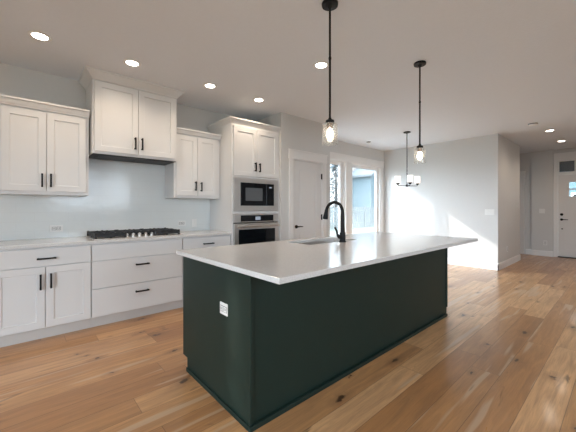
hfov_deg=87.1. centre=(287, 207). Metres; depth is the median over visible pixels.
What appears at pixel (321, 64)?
recessed light
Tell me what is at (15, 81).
wall
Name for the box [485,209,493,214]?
wall switch
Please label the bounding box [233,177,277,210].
microwave
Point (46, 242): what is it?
countertop
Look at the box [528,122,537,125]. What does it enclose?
smoke detector
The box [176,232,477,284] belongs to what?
island countertop
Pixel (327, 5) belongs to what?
pendant light
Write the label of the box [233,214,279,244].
wall oven
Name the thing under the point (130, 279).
base cabinet
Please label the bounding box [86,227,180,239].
cooktop
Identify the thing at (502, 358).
floor
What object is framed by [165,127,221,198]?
upper cabinet
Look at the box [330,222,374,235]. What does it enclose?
ground
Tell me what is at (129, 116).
upper cabinet
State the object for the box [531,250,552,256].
baseboard
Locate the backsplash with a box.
[0,159,209,240]
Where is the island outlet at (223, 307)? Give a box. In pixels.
[220,301,227,316]
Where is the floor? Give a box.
[0,254,575,431]
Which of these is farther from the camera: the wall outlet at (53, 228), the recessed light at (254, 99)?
the recessed light at (254, 99)
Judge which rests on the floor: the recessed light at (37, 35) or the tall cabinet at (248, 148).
the tall cabinet at (248, 148)
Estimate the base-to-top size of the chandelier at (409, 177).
1.074 m
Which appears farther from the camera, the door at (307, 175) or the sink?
the door at (307, 175)
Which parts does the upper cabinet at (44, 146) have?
door, crown moulding, door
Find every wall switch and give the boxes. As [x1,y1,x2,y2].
[192,219,196,226]
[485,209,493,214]
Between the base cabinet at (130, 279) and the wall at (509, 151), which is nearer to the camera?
the base cabinet at (130, 279)
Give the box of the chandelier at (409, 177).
[395,131,419,186]
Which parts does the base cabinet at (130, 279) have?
drawer, drawer, drawer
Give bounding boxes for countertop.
[0,230,231,249]
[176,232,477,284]
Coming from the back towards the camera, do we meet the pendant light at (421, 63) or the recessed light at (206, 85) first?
the recessed light at (206, 85)
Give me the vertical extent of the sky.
6.520 m
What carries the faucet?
on the island countertop
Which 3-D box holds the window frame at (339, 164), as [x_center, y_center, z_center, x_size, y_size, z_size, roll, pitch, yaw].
[0.777,0.098,6.515,1.195,2.265,0.050,0,0,-42]
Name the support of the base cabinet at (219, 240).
on the floor
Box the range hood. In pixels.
[89,153,174,164]
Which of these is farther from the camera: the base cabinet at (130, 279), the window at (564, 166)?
the window at (564, 166)
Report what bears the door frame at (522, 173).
attached to the wall at (538, 166)
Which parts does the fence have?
rail, post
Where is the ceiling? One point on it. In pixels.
(501, 67)
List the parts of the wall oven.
control panel, door glass, control glass, handle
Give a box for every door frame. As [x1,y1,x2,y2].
[288,148,327,239]
[520,171,525,253]
[554,151,575,256]
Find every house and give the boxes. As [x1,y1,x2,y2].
[352,168,374,222]
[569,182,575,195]
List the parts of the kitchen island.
panel, trim, panel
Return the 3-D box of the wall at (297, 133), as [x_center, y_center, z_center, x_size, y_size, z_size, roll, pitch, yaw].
[0.097,-0.120,5.345,1.155,2.740,0.689,0,0,-42]
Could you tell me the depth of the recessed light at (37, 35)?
2.62 m
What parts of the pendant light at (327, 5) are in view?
rod, bulb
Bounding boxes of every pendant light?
[322,0,337,138]
[414,60,425,158]
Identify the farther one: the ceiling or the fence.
the fence
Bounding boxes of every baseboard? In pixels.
[448,258,498,269]
[498,254,520,270]
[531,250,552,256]
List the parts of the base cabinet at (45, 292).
door, handle, drawer, handle, handle, door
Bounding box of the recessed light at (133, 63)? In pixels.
[123,59,140,66]
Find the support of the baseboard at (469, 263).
attached to the wall at (460, 179)
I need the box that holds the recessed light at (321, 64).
[313,61,328,68]
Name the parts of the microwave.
door, control panel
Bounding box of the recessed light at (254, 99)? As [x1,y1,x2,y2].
[253,98,264,101]
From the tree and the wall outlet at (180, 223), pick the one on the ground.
the tree
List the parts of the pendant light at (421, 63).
rod, bulb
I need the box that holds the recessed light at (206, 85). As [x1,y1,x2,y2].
[203,83,216,88]
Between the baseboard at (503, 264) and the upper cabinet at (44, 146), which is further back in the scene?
the baseboard at (503, 264)
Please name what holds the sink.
in the island countertop
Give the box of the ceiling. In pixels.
[0,0,575,153]
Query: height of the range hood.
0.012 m
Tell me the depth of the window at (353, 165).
7.01 m
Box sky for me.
[330,164,356,221]
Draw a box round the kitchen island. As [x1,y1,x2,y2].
[176,232,477,431]
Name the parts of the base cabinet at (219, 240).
drawer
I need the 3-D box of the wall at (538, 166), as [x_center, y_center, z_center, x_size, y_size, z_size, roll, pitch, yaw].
[6.369,-0.120,8.358,0.220,2.740,4.500,0,0,-42]
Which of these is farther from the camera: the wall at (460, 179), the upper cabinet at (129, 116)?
the wall at (460, 179)
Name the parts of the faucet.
spout, lever handle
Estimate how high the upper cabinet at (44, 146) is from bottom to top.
0.927 m
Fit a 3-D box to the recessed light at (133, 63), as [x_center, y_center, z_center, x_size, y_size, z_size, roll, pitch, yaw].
[-1.601,-1.486,3.114,0.170,0.006,0.170,0,0,-42]
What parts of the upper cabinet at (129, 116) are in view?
door, crown moulding, door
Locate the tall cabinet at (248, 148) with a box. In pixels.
[207,116,280,244]
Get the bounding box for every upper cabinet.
[0,94,89,196]
[78,65,184,161]
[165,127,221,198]
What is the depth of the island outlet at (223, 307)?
1.89 m
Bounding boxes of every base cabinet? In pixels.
[0,244,90,347]
[90,238,181,327]
[180,235,229,307]
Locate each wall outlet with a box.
[50,225,62,231]
[178,221,185,225]
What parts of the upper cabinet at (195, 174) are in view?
door, crown moulding, door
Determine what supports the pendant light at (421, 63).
hanging from the ceiling
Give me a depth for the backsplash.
3.74 m
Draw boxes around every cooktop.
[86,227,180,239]
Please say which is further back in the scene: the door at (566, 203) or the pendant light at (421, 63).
the door at (566, 203)
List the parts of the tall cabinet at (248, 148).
crown moulding, door, door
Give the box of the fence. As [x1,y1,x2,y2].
[330,206,374,229]
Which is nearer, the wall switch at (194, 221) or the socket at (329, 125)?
the socket at (329, 125)
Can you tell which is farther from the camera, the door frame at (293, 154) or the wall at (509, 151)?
the wall at (509, 151)
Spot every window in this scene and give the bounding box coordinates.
[330,152,383,234]
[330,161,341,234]
[558,159,575,172]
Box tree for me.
[330,165,337,226]
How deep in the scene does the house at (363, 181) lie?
27.44 m
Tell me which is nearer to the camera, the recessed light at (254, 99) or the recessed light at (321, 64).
the recessed light at (321, 64)
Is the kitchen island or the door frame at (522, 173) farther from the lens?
the door frame at (522, 173)
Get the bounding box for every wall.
[0,63,383,238]
[256,112,329,240]
[384,134,499,262]
[500,135,519,261]
[520,148,575,256]
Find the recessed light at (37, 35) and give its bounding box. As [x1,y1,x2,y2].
[27,30,51,41]
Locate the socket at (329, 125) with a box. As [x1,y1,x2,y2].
[327,123,332,128]
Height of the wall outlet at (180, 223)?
0.072 m
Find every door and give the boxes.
[294,160,321,238]
[558,174,575,258]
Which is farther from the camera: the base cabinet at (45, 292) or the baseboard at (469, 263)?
the baseboard at (469, 263)
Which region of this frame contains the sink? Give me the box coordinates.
[299,240,339,244]
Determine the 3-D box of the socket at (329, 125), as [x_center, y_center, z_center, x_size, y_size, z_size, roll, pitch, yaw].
[0.305,-0.596,2.201,0.048,0.040,0.048,0,0,-42]
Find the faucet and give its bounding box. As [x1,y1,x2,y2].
[323,201,345,241]
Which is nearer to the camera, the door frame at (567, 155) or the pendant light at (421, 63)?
the pendant light at (421, 63)
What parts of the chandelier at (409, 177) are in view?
lamp shade, lamp shade, lamp shade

